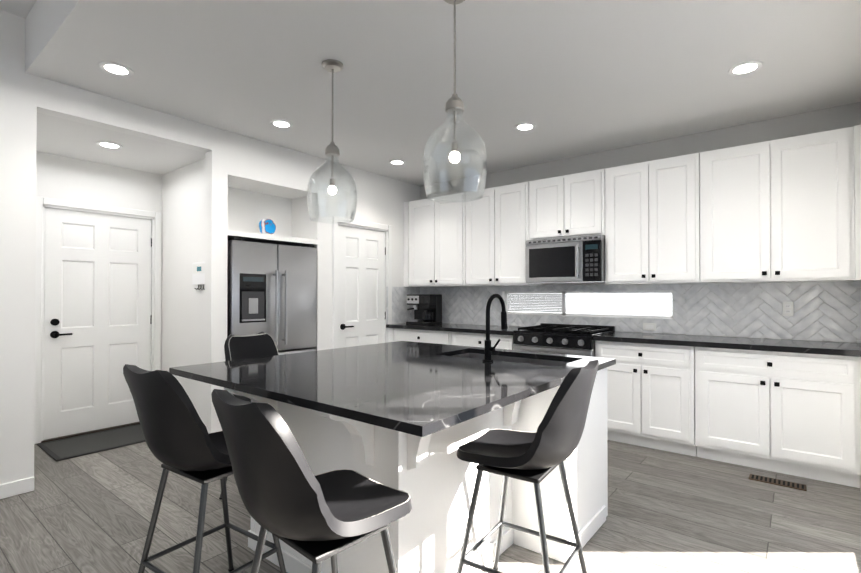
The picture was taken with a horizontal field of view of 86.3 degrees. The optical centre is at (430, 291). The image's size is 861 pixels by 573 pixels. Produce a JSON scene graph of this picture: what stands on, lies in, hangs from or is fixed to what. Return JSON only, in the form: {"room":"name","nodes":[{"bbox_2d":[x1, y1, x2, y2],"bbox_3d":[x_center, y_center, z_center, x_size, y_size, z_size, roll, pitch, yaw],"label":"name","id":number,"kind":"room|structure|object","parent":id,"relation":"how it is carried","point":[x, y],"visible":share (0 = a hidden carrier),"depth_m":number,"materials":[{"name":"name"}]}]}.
{"room":"kitchen","nodes":[
{"label":"kitchen","id":0,"kind":"room"},
{"bbox_2d":[0,440,860,572],"bbox_3d":[-1.260,1.335,2.136,6.150,0.100,8.100,0,-1,39],"label":"floor","id":1,"kind":"structure","parent":0,"point":[670,512],"depth_m":2.57,"materials":[{"name":"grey wood"}]},
{"bbox_2d":[37,424,145,460],"bbox_3d":[-2.813,1.295,4.031,0.620,0.010,0.880,0,-1,39],"label":"rug","id":2,"kind":"object","parent":1,"relation":"on","point":[74,446],"visible":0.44,"depth_m":3.92,"materials":[{"name":"grey fabric"}]},
{"bbox_2d":[123,364,285,572],"bbox_3d":[-0.879,0.774,1.807,0.433,1.015,0.511,0,-1,34],"label":"stool","id":3,"kind":"object","parent":1,"relation":"on","point":[180,439],"visible":0.71,"depth_m":1.62,"materials":[{"name":"black plastic"}]},
{"bbox_2d":[219,332,278,498],"bbox_3d":[-1.023,0.783,2.912,0.516,1.015,0.448,0,-1,39],"label":"stool","id":4,"kind":"object","parent":1,"relation":"on","point":[257,345],"visible":0.17,"depth_m":3.03,"materials":[{"name":"black plastic"}]},
{"bbox_2d":[227,237,316,395],"bbox_3d":[-1.701,0.417,4.558,0.788,1.775,0.910,0,-1,39],"label":"refrigerator","id":5,"kind":"object","parent":1,"relation":"on","point":[272,290],"visible":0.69,"depth_m":4.31,"materials":[{"name":"grey metal"}]},
{"bbox_2d":[211,389,411,572],"bbox_3d":[-0.330,0.770,1.330,0.433,1.015,0.511,0,-1,43],"label":"stool","id":6,"kind":"object","parent":1,"relation":"on","point":[289,498],"visible":1,"depth_m":1.15,"materials":[{"name":"black plastic"}]},
{"bbox_2d":[184,365,611,572],"bbox_3d":[-0.103,0.854,2.516,1.618,0.868,1.761,0,-1,39],"label":"kitchen island","id":7,"kind":"object","parent":1,"relation":"on","point":[439,485],"depth_m":2.02,"materials":[{"name":"white paint"}]},
{"bbox_2d":[169,345,571,436],"bbox_3d":[-0.280,0.401,2.289,1.660,0.030,1.250,0,-1,39],"label":"island countertop","id":8,"kind":"structure","parent":7,"relation":"on","point":[399,390],"depth_m":1.95,"materials":[{"name":"black stone"}]},
{"bbox_2d":[482,294,507,361],"bbox_3d":[0.390,0.200,2.594,0.109,0.374,0.232,0,-1,39],"label":"faucet","id":9,"kind":"object","parent":8,"relation":"on","point":[489,348],"visible":1,"depth_m":2.54,"materials":[{"name":"black metal"}]},
{"bbox_2d":[369,341,615,372],"bbox_3d":[0.266,0.406,2.973,1.660,0.030,0.500,0,-1,39],"label":"island countertop","id":10,"kind":"structure","parent":7,"relation":"on","point":[574,361],"depth_m":3.03,"materials":[{"name":"black stone"}]},
{"bbox_2d":[445,349,568,364],"bbox_3d":[0.453,0.522,2.758,0.812,0.228,0.412,0,-1,39],"label":"sink","id":11,"kind":"object","parent":10,"relation":"in","point":[468,352],"depth_m":2.93,"materials":[{"name":"black metal"}]},
{"bbox_2d":[389,328,448,344],"bbox_3d":[0.039,0.877,5.510,0.927,0.872,0.606,0,-1,39],"label":"base cabinet","id":12,"kind":"object","parent":1,"relation":"on","point":[395,334],"depth_m":5.26,"materials":[{"name":"white paint"}]},
{"bbox_2d":[449,332,514,349],"bbox_3d":[0.709,0.872,4.975,0.787,0.872,0.606,0,-1,39],"label":"base cabinet","id":13,"kind":"object","parent":1,"relation":"on","point":[455,338],"depth_m":4.76,"materials":[{"name":"white paint"}]},
{"bbox_2d":[457,360,598,572],"bbox_3d":[0.386,0.774,1.826,0.511,1.015,0.433,0,-1,34],"label":"stool","id":14,"kind":"object","parent":1,"relation":"on","point":[543,451],"visible":1,"depth_m":1.71,"materials":[{"name":"black plastic"}]},
{"bbox_2d":[513,323,614,356],"bbox_3d":[1.281,0.821,4.440,0.766,0.965,0.699,0,-1,39],"label":"range","id":15,"kind":"object","parent":1,"relation":"on","point":[571,339],"visible":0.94,"depth_m":4.24,"materials":[{"name":"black metal"}]},
{"bbox_2d":[595,340,696,456],"bbox_3d":[1.920,0.864,4.007,0.762,0.872,0.606,0,-1,39],"label":"base cabinet","id":16,"kind":"object","parent":1,"relation":"on","point":[652,388],"depth_m":3.73,"materials":[{"name":"white paint"}]},
{"bbox_2d":[749,474,806,490],"bbox_3d":[2.342,1.289,3.104,0.310,0.007,0.110,0,-1,39],"label":"floor vent","id":17,"kind":"object","parent":1,"relation":"in","point":[803,487],"visible":1,"depth_m":3.09,"materials":[{"name":"brown metal"}]},
{"bbox_2d":[697,347,860,489],"bbox_3d":[2.613,0.860,3.453,1.012,0.872,0.606,0,-1,39],"label":"base cabinet","id":18,"kind":"object","parent":1,"relation":"on","point":[794,414],"depth_m":3.20,"materials":[{"name":"white paint"}]},
{"bbox_2d":[386,323,860,356],"bbox_3d":[1.329,0.409,4.456,4.263,0.039,0.646,0,-1,39],"label":"countertop","id":19,"kind":"structure","parent":18,"relation":"on","point":[812,347],"depth_m":3.61,"materials":[{"name":"black stone"}]},
{"bbox_2d":[406,294,441,324],"bbox_3d":[-0.101,0.218,5.590,0.360,0.360,0.331,0,-1,39],"label":"coffee machine","id":20,"kind":"object","parent":19,"relation":"on","point":[427,308],"visible":1,"depth_m":5.53,"materials":[{"name":"black plastic"}]},
{"bbox_2d":[0,10,860,483],"bbox_3d":[-1.280,-0.240,2.165,5.720,3.050,7.740,0,-1,39],"label":"wall","id":21,"kind":"structure","parent":0,"point":[230,184],"depth_m":4.06,"materials":[{"name":"white paint"}]},
{"bbox_2d":[0,477,34,498],"bbox_3d":[-3.691,1.235,1.577,0.013,0.090,3.590,0,-1,39],"label":"baseboard","id":22,"kind":"structure","parent":21,"relation":"attached to","point":[17,487],"depth_m":2.90,"materials":[{"name":"white paint"}]},
{"bbox_2d":[41,422,139,442],"bbox_3d":[-3.089,1.297,4.306,0.085,0.012,0.885,0,-1,39],"label":"sill","id":23,"kind":"structure","parent":21,"relation":"attached to","point":[83,433],"depth_m":4.20,"materials":[{"name":"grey metal"}]},
{"bbox_2d":[43,207,151,439],"bbox_3d":[-3.077,0.286,4.311,0.097,2.026,0.849,0,-1,39],"label":"door leaf","id":24,"kind":"structure","parent":21,"relation":"in","point":[97,314],"depth_m":4.27,"materials":[{"name":"white paint"}]},
{"bbox_2d":[34,197,160,443],"bbox_3d":[-3.116,0.248,4.336,0.136,2.110,1.005,0,-1,39],"label":"door frame","id":25,"kind":"structure","parent":21,"relation":"attached to","point":[42,203],"depth_m":4.06,"materials":[{"name":"white paint"}]},
{"bbox_2d":[192,262,204,289],"bbox_3d":[-2.039,-0.135,4.098,0.280,0.248,0.054,0,-1,39],"label":"key holder","id":26,"kind":"object","parent":21,"relation":"attached to","point":[198,273],"visible":0.62,"depth_m":4.09,"materials":[{"name":"white plastic"}]},
{"bbox_2d":[258,218,275,233],"bbox_3d":[-1.606,-0.627,4.516,0.060,0.182,0.164,0,-1,39],"label":"decorative plate","id":27,"kind":"object","parent":21,"relation":"in","point":[266,226],"visible":0.9,"depth_m":4.50,"materials":[{"name":"blue ceramic"}]},
{"bbox_2d":[338,225,385,347],"bbox_3d":[-0.766,0.294,5.264,0.097,2.026,0.744,0,-1,39],"label":"door","id":28,"kind":"structure","parent":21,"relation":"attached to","point":[361,288],"depth_m":5.25,"materials":[{"name":"white paint"}]},
{"bbox_2d":[332,216,391,348],"bbox_3d":[-0.805,0.253,5.290,0.136,2.115,0.910,0,-1,39],"label":"door frame","id":29,"kind":"structure","parent":21,"relation":"attached to","point":[359,224],"depth_m":5.22,"materials":[{"name":"white paint"}]},
{"bbox_2d":[404,192,463,286],"bbox_3d":[0.125,-0.592,5.629,0.927,1.068,0.330,0,-1,39],"label":"upper cabinet","id":30,"kind":"object","parent":21,"relation":"attached to","point":[433,230],"depth_m":5.49,"materials":[{"name":"white paint"}]},
{"bbox_2d":[464,182,541,286],"bbox_3d":[0.794,-0.597,5.094,0.787,1.068,0.330,0,-1,39],"label":"upper cabinet","id":31,"kind":"object","parent":21,"relation":"attached to","point":[495,224],"depth_m":4.95,"materials":[{"name":"white paint"}]},
{"bbox_2d":[528,169,603,239],"bbox_3d":[1.405,-0.827,4.608,0.764,0.615,0.330,0,-1,39],"label":"upper cabinet","id":32,"kind":"object","parent":21,"relation":"attached to","point":[572,205],"depth_m":4.46,"materials":[{"name":"white paint"}]},
{"bbox_2d":[525,235,604,283],"bbox_3d":[1.366,-0.301,4.556,0.762,0.428,0.450,0,-1,39],"label":"over-the-range microwave","id":33,"kind":"object","parent":32,"relation":"attached to","point":[579,259],"visible":1,"depth_m":4.39,"materials":[{"name":"silver metal"}]},
{"bbox_2d":[505,290,673,318],"bbox_3d":[1.568,0.127,4.789,1.770,0.260,0.040,0,-1,39],"label":"window","id":34,"kind":"structure","parent":21,"relation":"in","point":[564,304],"depth_m":4.80,"materials":[{"name":"white paint"}]},
{"bbox_2d":[507,294,561,312],"bbox_3d":[1.154,0.128,5.117,0.659,0.202,0.021,0,-1,39],"label":"window blind slot","id":35,"kind":"object","parent":34,"relation":"attached to","point":[552,302],"visible":0.9,"depth_m":5.11,"materials":[{"name":"grey"}]},
{"bbox_2d":[386,281,860,342],"bbox_3d":[1.330,0.219,4.458,4.262,0.570,0.646,0,-1,39],"label":"tile backsplash","id":36,"kind":"structure","parent":21,"relation":"attached to","point":[827,311],"depth_m":3.95,"materials":[{"name":"white tile"}]},
{"bbox_2d":[643,323,655,330],"bbox_3d":[2.044,0.330,4.285,0.115,0.070,0.006,0,-1,39],"label":"electrical outlet plate","id":37,"kind":"object","parent":36,"relation":"attached to","point":[650,326],"visible":1,"depth_m":4.28,"materials":[{"name":"white plastic"}]},
{"bbox_2d":[782,302,793,315],"bbox_3d":[2.840,0.139,3.649,0.070,0.115,0.007,0,-1,39],"label":"electrical outlet plate","id":38,"kind":"object","parent":36,"relation":"attached to","point":[787,308],"visible":1,"depth_m":3.65,"materials":[{"name":"white plastic"}]},
{"bbox_2d":[604,153,699,283],"bbox_3d":[2.006,-0.605,4.126,0.762,1.068,0.330,0,-1,39],"label":"upper cabinet","id":39,"kind":"object","parent":21,"relation":"attached to","point":[652,208],"depth_m":3.98,"materials":[{"name":"white paint"}]},
{"bbox_2d":[700,125,860,282],"bbox_3d":[2.698,-0.610,3.572,1.012,1.068,0.330,0,-1,39],"label":"upper cabinet","id":40,"kind":"object","parent":21,"relation":"attached to","point":[788,209],"depth_m":3.42,"materials":[{"name":"white paint"}]},
{"bbox_2d":[0,0,860,185],"bbox_3d":[-1.260,-1.550,2.161,6.150,0.670,8.100,0,-1,39],"label":"ceiling","id":41,"kind":"structure","parent":0,"point":[571,78],"depth_m":2.93,"materials":[{"name":"white paint"}]},
{"bbox_2d":[96,141,122,148],"bbox_3d":[-2.631,-1.198,3.766,0.184,0.008,0.184,0,-1,39],"label":"recessed light","id":42,"kind":"object","parent":41,"relation":"in","point":[109,145],"visible":0.98,"depth_m":3.76,"materials":[{"name":"white paint"}]},
{"bbox_2d":[99,61,133,76],"bbox_3d":[-1.988,-1.405,2.907,0.184,0.008,0.184,0,-1,39],"label":"recessed light","id":43,"kind":"object","parent":41,"relation":"in","point":[116,69],"visible":0.98,"depth_m":2.90,"materials":[{"name":"white paint"}]},
{"bbox_2d":[270,119,292,127],"bbox_3d":[-1.245,-1.397,3.837,0.184,0.008,0.184,0,-1,39],"label":"recessed light","id":44,"kind":"object","parent":41,"relation":"in","point":[278,123],"visible":0.98,"depth_m":3.82,"materials":[{"name":"white paint"}]},
{"bbox_2d":[307,59,356,223],"bbox_3d":[-0.609,-0.924,2.851,0.306,0.970,0.306,0,-1,39],"label":"pendant light","id":45,"kind":"object","parent":41,"relation":"hanging from","point":[332,150],"visible":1,"depth_m":2.82,"materials":[{"name":"clear glass"}]},
{"bbox_2d":[389,160,405,164],"bbox_3d":[-0.358,-1.388,4.946,0.184,0.008,0.184,0,-1,39],"label":"recessed light","id":46,"kind":"object","parent":41,"relation":"in","point":[397,162],"visible":1,"depth_m":4.93,"materials":[{"name":"white paint"}]},
{"bbox_2d":[422,0,486,202],"bbox_3d":[0.115,-0.930,2.170,0.306,0.970,0.306,0,-1,39],"label":"pendant light","id":47,"kind":"object","parent":41,"relation":"hanging from","point":[454,105],"visible":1,"depth_m":2.14,"materials":[{"name":"clear glass"}]},
{"bbox_2d":[514,122,535,130],"bbox_3d":[0.804,-1.396,3.901,0.184,0.008,0.184,0,-1,39],"label":"recessed light","id":48,"kind":"object","parent":41,"relation":"in","point":[527,126],"visible":1,"depth_m":3.88,"materials":[{"name":"white paint"}]},
{"bbox_2d":[728,60,762,75],"bbox_3d":[1.984,-1.405,2.895,0.184,0.008,0.184,0,-1,39],"label":"recessed light","id":49,"kind":"object","parent":41,"relation":"in","point":[744,68],"visible":0.98,"depth_m":2.89,"materials":[{"name":"white paint"}]},
{"label":"outside","id":50,"kind":"structure","parent":0,"visible":0},
{"bbox_2d":[509,293,671,315],"bbox_3d":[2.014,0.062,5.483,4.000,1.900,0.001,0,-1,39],"label":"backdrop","id":51,"kind":"structure","parent":50,"point":[629,303],"depth_m":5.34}
]}

